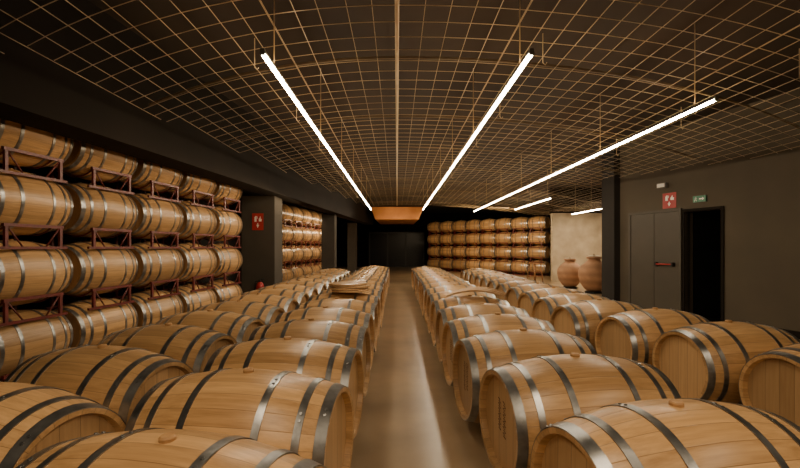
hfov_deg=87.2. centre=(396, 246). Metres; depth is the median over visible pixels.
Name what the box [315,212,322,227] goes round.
barrel
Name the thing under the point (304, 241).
rack
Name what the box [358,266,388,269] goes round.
barrel
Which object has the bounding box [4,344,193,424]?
barrel
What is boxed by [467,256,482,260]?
rack
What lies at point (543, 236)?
barrel
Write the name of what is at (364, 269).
barrel
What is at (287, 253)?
barrel
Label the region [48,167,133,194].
rack
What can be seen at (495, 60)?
grid
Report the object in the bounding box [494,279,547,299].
barrel
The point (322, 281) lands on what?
barrel
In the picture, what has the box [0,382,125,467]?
barrel
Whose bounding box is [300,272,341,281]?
barrel
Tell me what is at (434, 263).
barrel
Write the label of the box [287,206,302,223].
barrel
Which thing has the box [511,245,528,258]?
barrel
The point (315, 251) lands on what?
barrel
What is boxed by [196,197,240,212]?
rack
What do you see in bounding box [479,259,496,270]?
barrel
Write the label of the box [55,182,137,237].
barrel
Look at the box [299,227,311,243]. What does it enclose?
barrel
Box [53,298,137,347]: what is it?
barrel
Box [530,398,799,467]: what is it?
barrel
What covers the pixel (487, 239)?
barrel
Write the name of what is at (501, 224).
barrel
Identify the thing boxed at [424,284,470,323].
barrel
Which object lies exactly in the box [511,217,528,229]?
barrel
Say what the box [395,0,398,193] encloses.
conduit pipe
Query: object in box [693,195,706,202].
exit sign
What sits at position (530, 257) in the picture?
rack
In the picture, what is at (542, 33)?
ceiling hook
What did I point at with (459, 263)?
barrel
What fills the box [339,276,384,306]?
barrel
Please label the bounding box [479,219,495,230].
barrel
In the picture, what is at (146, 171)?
barrel
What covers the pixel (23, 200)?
barrel
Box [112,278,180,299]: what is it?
rack
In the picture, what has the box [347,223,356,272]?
column
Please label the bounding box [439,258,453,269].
barrel
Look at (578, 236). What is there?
wall
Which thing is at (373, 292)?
barrel
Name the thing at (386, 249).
door
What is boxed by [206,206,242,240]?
barrel
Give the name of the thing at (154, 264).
barrel
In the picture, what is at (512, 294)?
barrel
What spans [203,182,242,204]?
barrel
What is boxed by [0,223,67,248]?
rack
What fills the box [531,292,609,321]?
barrel
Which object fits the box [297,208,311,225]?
barrel
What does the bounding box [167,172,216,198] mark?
barrel
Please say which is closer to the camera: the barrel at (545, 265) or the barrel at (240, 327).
the barrel at (240, 327)
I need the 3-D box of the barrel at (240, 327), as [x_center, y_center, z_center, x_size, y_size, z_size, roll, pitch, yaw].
[-1.823,0.967,4.100,0.950,0.715,0.700,0,0,9]
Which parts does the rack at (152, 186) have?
post, rail, rail, post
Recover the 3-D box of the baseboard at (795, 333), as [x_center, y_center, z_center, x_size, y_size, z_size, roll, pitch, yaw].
[6.844,1.305,3.180,0.027,0.110,12.900,0,0,-17]
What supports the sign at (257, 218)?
attached to the column at (261, 250)
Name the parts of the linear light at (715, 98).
hanger rod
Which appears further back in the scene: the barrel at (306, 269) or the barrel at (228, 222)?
the barrel at (306, 269)
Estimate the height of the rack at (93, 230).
0.242 m
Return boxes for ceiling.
[0,0,372,205]
[89,0,799,213]
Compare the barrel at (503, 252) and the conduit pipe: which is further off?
the barrel at (503, 252)
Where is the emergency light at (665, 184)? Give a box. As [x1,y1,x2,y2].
[657,182,667,188]
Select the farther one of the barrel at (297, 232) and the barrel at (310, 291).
the barrel at (297, 232)
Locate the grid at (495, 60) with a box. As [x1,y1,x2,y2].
[420,0,799,207]
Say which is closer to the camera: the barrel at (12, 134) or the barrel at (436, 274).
the barrel at (12, 134)
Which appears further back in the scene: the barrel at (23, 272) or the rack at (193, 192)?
the rack at (193, 192)
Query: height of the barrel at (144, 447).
0.715 m
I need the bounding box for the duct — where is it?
[371,207,422,223]
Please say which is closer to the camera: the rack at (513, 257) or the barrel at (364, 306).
the barrel at (364, 306)
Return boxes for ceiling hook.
[254,38,258,69]
[542,33,546,64]
[799,48,799,77]
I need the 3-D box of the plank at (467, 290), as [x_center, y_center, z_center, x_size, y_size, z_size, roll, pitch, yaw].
[0.970,0.575,5.235,0.720,0.092,0.100,0,0,-3]
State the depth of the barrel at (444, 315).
4.52 m
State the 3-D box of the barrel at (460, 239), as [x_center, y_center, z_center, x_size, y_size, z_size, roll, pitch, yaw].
[3.537,-0.448,23.150,0.884,0.665,0.651,0,0,44]
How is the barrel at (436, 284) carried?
on the rail
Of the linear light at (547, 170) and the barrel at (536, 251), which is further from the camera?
the barrel at (536, 251)
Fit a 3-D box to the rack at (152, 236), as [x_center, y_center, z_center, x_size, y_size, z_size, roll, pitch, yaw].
[-3.626,-0.100,6.120,0.560,0.242,0.707,0,0,6]
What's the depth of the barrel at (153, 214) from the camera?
5.89 m
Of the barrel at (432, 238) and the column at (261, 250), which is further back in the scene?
the barrel at (432, 238)
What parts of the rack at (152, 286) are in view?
post, rail, rail, post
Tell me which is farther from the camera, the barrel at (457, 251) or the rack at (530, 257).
the barrel at (457, 251)
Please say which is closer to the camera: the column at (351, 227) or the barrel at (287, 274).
the barrel at (287, 274)
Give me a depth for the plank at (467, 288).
5.35 m
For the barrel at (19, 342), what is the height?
0.665 m
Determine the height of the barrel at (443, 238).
0.665 m
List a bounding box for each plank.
[446,289,503,296]
[448,288,504,294]
[455,287,505,293]
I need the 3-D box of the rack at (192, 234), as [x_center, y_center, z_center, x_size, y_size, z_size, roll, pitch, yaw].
[-3.526,-0.100,7.099,0.560,0.242,0.707,0,0,6]
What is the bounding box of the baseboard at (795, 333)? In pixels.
[724,320,799,338]
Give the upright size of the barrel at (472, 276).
0.715 m
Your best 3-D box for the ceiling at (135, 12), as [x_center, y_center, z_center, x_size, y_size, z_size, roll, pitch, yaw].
[2.000,-2.390,13.400,18.000,0.100,33.200,0,0,0]
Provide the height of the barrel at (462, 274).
0.715 m
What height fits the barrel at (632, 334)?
0.715 m
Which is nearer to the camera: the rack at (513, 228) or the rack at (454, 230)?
the rack at (513, 228)
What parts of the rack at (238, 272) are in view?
rail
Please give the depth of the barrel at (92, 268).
4.92 m
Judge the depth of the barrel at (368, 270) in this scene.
10.96 m
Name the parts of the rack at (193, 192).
post, rail, rail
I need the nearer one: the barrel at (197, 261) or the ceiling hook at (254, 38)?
the ceiling hook at (254, 38)
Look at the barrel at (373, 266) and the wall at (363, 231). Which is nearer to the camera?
the barrel at (373, 266)
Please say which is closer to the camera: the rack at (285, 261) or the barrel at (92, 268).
the barrel at (92, 268)
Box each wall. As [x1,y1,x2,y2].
[0,163,324,311]
[325,213,544,266]
[542,213,601,280]
[620,89,799,331]
[693,210,720,321]
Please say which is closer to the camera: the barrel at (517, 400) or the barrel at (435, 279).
the barrel at (517, 400)
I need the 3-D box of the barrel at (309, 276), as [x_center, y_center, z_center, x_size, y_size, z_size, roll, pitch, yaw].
[-1.824,0.967,9.280,0.950,0.715,0.700,0,0,4]
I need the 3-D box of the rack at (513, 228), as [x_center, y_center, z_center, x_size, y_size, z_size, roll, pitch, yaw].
[6.107,-0.800,20.630,0.707,0.242,0.560,0,0,44]
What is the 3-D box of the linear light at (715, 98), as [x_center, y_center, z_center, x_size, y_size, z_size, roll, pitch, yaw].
[3.120,-1.883,10.550,0.036,0.913,12.916,0,0,0]
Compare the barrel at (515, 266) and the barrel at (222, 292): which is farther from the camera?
the barrel at (515, 266)
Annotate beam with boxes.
[0,0,373,224]
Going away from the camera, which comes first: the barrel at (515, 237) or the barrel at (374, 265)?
the barrel at (374, 265)
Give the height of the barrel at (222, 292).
0.665 m
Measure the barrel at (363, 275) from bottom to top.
0.715 m
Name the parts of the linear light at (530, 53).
hanger rod, hanger rod, hanger rod, hanger rod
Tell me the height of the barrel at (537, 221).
0.665 m
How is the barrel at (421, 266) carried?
on the rail
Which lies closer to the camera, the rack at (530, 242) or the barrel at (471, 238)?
the rack at (530, 242)
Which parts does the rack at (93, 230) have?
post, post, rail, rail, post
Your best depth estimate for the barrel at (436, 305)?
5.28 m
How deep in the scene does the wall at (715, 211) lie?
8.76 m
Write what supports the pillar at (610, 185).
attached to the wall at (759, 196)
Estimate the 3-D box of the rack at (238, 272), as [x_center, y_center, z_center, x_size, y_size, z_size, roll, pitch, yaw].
[-3.425,0.600,8.079,0.560,0.242,0.707,0,0,6]
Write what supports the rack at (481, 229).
on the barrel at (487, 239)
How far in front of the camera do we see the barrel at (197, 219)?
6.86 m
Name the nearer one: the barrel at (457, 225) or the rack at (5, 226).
the rack at (5, 226)
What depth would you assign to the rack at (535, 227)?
19.82 m
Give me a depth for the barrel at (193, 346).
3.17 m
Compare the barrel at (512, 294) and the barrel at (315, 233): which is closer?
the barrel at (512, 294)
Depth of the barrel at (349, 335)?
3.45 m
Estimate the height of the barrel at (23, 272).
0.665 m
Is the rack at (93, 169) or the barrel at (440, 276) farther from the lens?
the barrel at (440, 276)
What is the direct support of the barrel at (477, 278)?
on the rail
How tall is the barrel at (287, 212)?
0.665 m
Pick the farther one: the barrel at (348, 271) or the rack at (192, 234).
the barrel at (348, 271)
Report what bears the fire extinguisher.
attached to the column at (261, 250)
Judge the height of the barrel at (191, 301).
0.665 m
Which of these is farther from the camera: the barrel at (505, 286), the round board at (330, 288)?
the barrel at (505, 286)
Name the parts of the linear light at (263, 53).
hanger rod, hanger rod, hanger rod, hanger rod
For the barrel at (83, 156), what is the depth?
4.91 m
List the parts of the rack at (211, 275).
post, rail, rail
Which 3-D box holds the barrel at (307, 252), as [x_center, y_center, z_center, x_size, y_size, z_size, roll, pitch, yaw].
[-3.614,0.253,15.925,0.651,0.665,0.884,0,0,9]
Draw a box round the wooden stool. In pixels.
[527,263,542,281]
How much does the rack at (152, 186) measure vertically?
0.242 m
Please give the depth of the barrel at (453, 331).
3.77 m
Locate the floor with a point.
(411, 418)
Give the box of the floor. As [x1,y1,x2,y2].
[0,267,799,467]
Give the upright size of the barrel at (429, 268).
0.715 m
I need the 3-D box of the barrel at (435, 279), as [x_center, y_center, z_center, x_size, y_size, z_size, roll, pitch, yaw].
[0.952,0.967,8.365,0.950,0.715,0.700,0,0,-3]
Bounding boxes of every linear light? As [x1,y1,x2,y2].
[260,0,371,209]
[422,0,533,209]
[474,24,718,211]
[514,170,551,209]
[571,208,601,214]
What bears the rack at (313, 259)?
on the barrel at (315, 268)
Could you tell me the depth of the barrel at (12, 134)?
4.12 m
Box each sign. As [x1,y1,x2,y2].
[252,213,262,229]
[663,192,675,208]
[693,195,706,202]
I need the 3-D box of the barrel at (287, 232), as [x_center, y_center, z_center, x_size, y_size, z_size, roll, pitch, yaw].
[-3.905,-0.448,14.108,0.651,0.665,0.884,0,0,9]
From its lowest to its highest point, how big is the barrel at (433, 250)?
0.665 m
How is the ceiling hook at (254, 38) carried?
hanging from the ceiling at (170, 96)
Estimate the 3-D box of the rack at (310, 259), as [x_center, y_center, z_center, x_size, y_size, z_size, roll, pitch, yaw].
[-3.614,0.600,15.925,0.560,0.242,0.707,0,0,9]
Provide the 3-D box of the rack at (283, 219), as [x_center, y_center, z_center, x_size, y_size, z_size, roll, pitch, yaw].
[-3.905,-0.800,14.108,0.560,0.242,0.707,0,0,9]
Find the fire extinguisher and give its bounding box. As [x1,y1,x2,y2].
[254,278,264,289]
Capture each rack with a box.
[0,146,67,182]
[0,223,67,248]
[0,292,67,326]
[0,374,8,381]
[45,284,133,310]
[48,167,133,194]
[50,228,133,248]
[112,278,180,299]
[114,180,180,202]
[115,231,180,248]
[162,190,214,208]
[162,233,214,247]
[162,274,214,291]
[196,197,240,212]
[196,235,240,247]
[196,271,240,285]
[282,219,292,226]
[282,241,302,247]
[282,260,302,267]
[283,240,292,247]
[283,261,292,268]
[287,221,301,227]
[292,241,311,247]
[292,259,311,265]
[302,259,319,264]
[453,230,468,234]
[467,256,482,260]
[481,229,495,233]
[512,257,529,261]
[512,271,529,274]
[513,228,529,232]
[529,227,546,232]
[529,272,548,275]
[530,242,546,246]
[530,257,546,261]
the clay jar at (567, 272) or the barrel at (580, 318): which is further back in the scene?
the clay jar at (567, 272)
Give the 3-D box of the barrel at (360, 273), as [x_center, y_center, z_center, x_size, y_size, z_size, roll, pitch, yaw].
[-0.726,0.967,10.300,0.950,0.715,0.700,0,0,2]
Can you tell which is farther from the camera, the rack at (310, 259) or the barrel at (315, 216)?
the barrel at (315, 216)
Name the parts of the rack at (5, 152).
post, rail, rail, post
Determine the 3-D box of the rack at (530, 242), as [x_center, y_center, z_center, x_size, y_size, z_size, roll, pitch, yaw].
[6.750,-0.100,20.000,0.707,0.242,0.560,0,0,44]
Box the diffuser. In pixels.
[474,99,715,211]
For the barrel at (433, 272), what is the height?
0.715 m
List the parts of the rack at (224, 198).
rail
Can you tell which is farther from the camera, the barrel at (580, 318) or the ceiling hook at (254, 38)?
the barrel at (580, 318)
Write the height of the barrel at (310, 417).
0.715 m
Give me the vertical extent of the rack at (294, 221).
0.242 m
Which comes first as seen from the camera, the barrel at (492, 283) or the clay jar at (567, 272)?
the barrel at (492, 283)
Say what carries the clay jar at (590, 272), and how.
on the floor
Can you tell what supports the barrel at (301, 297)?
on the rail
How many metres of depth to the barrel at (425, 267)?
12.78 m
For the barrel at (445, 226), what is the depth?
23.55 m
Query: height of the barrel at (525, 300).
0.715 m
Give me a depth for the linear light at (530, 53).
4.63 m
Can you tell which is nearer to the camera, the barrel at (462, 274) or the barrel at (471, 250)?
the barrel at (462, 274)
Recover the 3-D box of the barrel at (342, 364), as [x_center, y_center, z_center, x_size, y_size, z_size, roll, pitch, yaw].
[-0.743,0.967,2.850,0.950,0.715,0.700,0,0,6]
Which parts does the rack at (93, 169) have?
post, rail, rail, post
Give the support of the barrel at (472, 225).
on the rack
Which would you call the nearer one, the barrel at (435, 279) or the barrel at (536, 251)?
the barrel at (435, 279)
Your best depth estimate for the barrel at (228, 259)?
7.85 m
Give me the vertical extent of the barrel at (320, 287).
0.715 m
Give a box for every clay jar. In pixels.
[557,256,579,288]
[578,254,601,293]
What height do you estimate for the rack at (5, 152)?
0.242 m
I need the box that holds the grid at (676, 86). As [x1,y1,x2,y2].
[469,25,799,214]
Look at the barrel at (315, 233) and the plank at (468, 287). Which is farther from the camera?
the barrel at (315, 233)
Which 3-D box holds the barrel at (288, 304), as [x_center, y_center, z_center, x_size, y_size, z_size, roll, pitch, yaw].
[-1.833,0.967,5.580,0.950,0.715,0.700,0,0,7]
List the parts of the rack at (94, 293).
post, post, rail, rail, post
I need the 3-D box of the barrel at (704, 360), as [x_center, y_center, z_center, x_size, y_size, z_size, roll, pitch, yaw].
[2.759,0.967,3.495,0.950,0.715,0.700,0,0,-9]
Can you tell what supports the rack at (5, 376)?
on the floor
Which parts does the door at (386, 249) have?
glass panel, glass panel, glass panel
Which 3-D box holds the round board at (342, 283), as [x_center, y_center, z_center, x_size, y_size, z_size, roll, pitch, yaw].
[-0.680,0.512,5.860,0.540,0.026,0.540,0,0,4]
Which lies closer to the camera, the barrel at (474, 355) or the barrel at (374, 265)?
the barrel at (474, 355)
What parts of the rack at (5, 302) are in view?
post, rail, rail, post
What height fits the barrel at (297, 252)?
0.665 m
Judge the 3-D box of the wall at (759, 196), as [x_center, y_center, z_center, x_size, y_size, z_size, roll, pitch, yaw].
[6.943,-0.490,3.235,0.200,3.700,12.950,0,0,-17]
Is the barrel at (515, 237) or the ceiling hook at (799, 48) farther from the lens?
the barrel at (515, 237)
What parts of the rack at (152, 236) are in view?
post, rail, rail, post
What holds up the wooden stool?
on the floor
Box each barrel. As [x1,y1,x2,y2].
[0,118,72,167]
[0,168,72,234]
[0,239,72,306]
[0,309,72,377]
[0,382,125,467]
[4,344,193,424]
[16,428,326,467]
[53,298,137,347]
[55,140,137,181]
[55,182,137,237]
[62,240,137,295]
[98,323,236,372]
[120,159,183,191]
[123,193,183,238]
[123,241,183,287]
[123,289,183,326]
[124,367,353,467]
[156,309,265,342]
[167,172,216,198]
[168,284,216,312]
[170,201,216,239]
[171,242,216,281]
[195,300,284,324]
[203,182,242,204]
[203,279,242,302]
[203,336,363,437]
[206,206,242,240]
[206,243,242,276]
[221,293,298,311]
[242,287,309,303]
[248,318,370,397]
[258,283,318,296]
[273,280,326,293]
[275,306,373,369]
[282,204,292,222]
[282,224,292,243]
[282,245,292,263]
[282,266,292,281]
[284,277,331,287]
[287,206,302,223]
[287,264,302,277]
[288,225,302,243]
[288,245,302,262]
[293,275,337,281]
[295,297,377,351]
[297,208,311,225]
[297,264,311,274]
[298,245,311,261]
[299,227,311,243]
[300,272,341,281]
[307,210,319,226]
[307,228,319,243]
[307,245,319,261]
[307,263,319,272]
[308,292,379,337]
[309,271,345,278]
[313,269,347,276]
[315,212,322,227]
[318,268,350,274]
[320,288,382,327]
[327,284,383,315]
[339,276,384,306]
[339,279,383,287]
[343,274,385,300]
[347,272,386,297]
[351,270,387,293]
[353,269,387,273]
[357,267,388,288]
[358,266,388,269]
[362,265,389,282]
[411,266,440,283]
[412,267,442,287]
[413,268,443,290]
[414,270,450,286]
[415,271,453,295]
[416,273,456,300]
[418,275,463,304]
[420,278,469,310]
[421,280,475,316]
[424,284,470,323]
[427,222,441,232]
[427,234,440,244]
[427,246,440,256]
[427,258,439,267]
[427,290,495,333]
[430,294,509,346]
[435,302,529,362]
[439,221,453,232]
[439,233,453,244]
[439,246,453,256]
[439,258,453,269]
[442,312,555,385]
[452,220,466,231]
[452,233,466,244]
[452,246,466,257]
[452,258,466,269]
[452,328,596,423]
[460,268,493,278]
[464,269,497,281]
[465,219,481,231]
[465,233,481,244]
[465,246,480,257]
[465,259,480,268]
[469,271,506,284]
[474,272,514,286]
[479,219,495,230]
[479,232,496,244]
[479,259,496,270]
[479,274,522,286]
[479,352,680,467]
[480,245,495,257]
[486,277,534,293]
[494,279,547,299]
[495,218,512,230]
[495,232,512,244]
[495,245,512,258]
[495,259,512,271]
[505,283,564,307]
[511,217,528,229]
[511,231,528,244]
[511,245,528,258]
[511,260,529,272]
[517,287,584,316]
[527,216,549,229]
[527,231,549,244]
[527,245,549,258]
[527,260,549,273]
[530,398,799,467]
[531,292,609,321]
[550,298,642,349]
[595,307,709,365]
[652,320,799,404]
[738,343,799,426]
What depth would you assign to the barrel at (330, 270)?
11.40 m
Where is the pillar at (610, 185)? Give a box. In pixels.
[602,143,619,300]
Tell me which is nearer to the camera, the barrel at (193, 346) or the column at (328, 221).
the barrel at (193, 346)
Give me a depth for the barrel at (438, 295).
6.02 m
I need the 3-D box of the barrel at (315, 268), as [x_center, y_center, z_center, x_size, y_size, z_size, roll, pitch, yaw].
[-3.469,0.953,16.834,0.651,0.665,0.884,0,0,9]
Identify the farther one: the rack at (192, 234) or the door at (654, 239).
the door at (654, 239)
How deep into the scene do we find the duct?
18.60 m
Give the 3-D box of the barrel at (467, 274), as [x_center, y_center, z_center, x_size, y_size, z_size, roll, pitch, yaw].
[2.375,0.967,11.580,0.950,0.715,0.700,0,0,-4]
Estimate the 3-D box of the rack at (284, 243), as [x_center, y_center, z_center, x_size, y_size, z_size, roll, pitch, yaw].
[-3.905,-0.100,14.108,0.560,0.242,0.707,0,0,9]
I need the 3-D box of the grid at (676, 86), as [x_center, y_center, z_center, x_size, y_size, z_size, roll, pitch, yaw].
[6.509,-1.603,8.700,6.778,0.432,19.400,0,0,0]
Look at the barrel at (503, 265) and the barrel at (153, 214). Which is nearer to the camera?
the barrel at (153, 214)
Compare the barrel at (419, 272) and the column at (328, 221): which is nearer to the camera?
the barrel at (419, 272)
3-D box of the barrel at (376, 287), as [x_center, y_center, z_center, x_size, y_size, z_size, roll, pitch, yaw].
[-0.719,0.967,7.320,0.950,0.715,0.700,0,0,2]
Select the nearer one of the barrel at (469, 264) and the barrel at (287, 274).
the barrel at (287, 274)
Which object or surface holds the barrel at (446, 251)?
on the rack
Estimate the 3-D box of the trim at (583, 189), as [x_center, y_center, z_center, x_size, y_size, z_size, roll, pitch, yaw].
[8.150,-1.840,12.900,4.100,1.000,7.800,0,0,0]
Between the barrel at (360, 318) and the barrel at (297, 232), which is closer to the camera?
the barrel at (360, 318)
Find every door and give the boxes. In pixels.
[369,232,424,266]
[628,208,681,310]
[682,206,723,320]
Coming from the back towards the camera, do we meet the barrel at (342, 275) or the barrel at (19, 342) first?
the barrel at (342, 275)
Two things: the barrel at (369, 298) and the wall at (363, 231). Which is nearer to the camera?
the barrel at (369, 298)
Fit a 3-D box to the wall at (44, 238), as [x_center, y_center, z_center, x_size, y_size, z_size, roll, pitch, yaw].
[-4.752,-0.490,13.400,1.529,3.700,33.200,0,0,0]
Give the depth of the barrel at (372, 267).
12.47 m
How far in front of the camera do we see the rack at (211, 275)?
6.94 m
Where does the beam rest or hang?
attached to the wall at (44, 238)
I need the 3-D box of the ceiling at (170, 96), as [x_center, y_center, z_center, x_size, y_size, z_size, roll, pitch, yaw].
[-2.201,-1.632,8.700,2.402,0.536,19.400,0,0,0]
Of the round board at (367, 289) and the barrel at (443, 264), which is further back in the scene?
the barrel at (443, 264)
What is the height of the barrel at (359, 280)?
0.715 m
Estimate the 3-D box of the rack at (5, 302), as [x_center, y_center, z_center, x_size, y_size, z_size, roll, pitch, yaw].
[-3.828,0.600,4.160,0.560,0.242,0.707,0,0,6]
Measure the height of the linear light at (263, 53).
0.913 m
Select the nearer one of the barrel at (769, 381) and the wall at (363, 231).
the barrel at (769, 381)
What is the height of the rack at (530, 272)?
0.182 m
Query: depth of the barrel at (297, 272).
14.79 m
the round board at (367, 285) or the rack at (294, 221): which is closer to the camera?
the round board at (367, 285)
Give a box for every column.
[241,196,281,292]
[321,214,336,269]
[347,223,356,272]
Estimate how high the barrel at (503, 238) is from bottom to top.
0.665 m
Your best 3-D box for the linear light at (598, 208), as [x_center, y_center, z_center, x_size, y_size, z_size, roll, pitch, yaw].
[6.750,-1.794,14.600,0.036,1.093,3.216,0,0,0]
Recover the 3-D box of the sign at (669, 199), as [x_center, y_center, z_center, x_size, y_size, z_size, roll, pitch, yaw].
[5.333,-0.910,8.229,0.014,0.300,0.290,0,0,-17]
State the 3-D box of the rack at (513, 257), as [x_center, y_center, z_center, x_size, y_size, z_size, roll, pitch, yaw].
[6.107,0.600,20.630,0.707,0.242,0.560,0,0,44]
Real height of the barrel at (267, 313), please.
0.715 m
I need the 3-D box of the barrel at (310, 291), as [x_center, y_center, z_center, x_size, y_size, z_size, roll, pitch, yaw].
[-1.844,0.967,7.060,0.950,0.715,0.700,0,0,5]
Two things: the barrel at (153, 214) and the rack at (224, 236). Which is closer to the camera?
the barrel at (153, 214)
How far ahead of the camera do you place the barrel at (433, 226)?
24.16 m
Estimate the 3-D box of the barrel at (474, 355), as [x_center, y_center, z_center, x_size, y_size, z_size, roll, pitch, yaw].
[0.947,0.967,3.150,0.950,0.715,0.700,0,0,-6]
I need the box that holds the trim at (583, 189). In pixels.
[549,187,601,213]
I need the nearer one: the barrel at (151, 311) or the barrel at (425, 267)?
the barrel at (151, 311)
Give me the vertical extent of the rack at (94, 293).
0.242 m
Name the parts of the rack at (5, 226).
post, rail, rail, post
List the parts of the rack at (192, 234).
post, rail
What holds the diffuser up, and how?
attached to the linear light at (715, 98)
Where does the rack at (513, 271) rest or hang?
on the floor
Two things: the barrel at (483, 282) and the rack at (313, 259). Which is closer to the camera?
the barrel at (483, 282)
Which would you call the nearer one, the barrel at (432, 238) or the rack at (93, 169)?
the rack at (93, 169)
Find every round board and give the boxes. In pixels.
[328,287,367,290]
[329,281,367,285]
[331,284,369,288]
[331,288,369,292]
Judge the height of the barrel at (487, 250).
0.665 m
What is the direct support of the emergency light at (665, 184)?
attached to the wall at (759, 196)

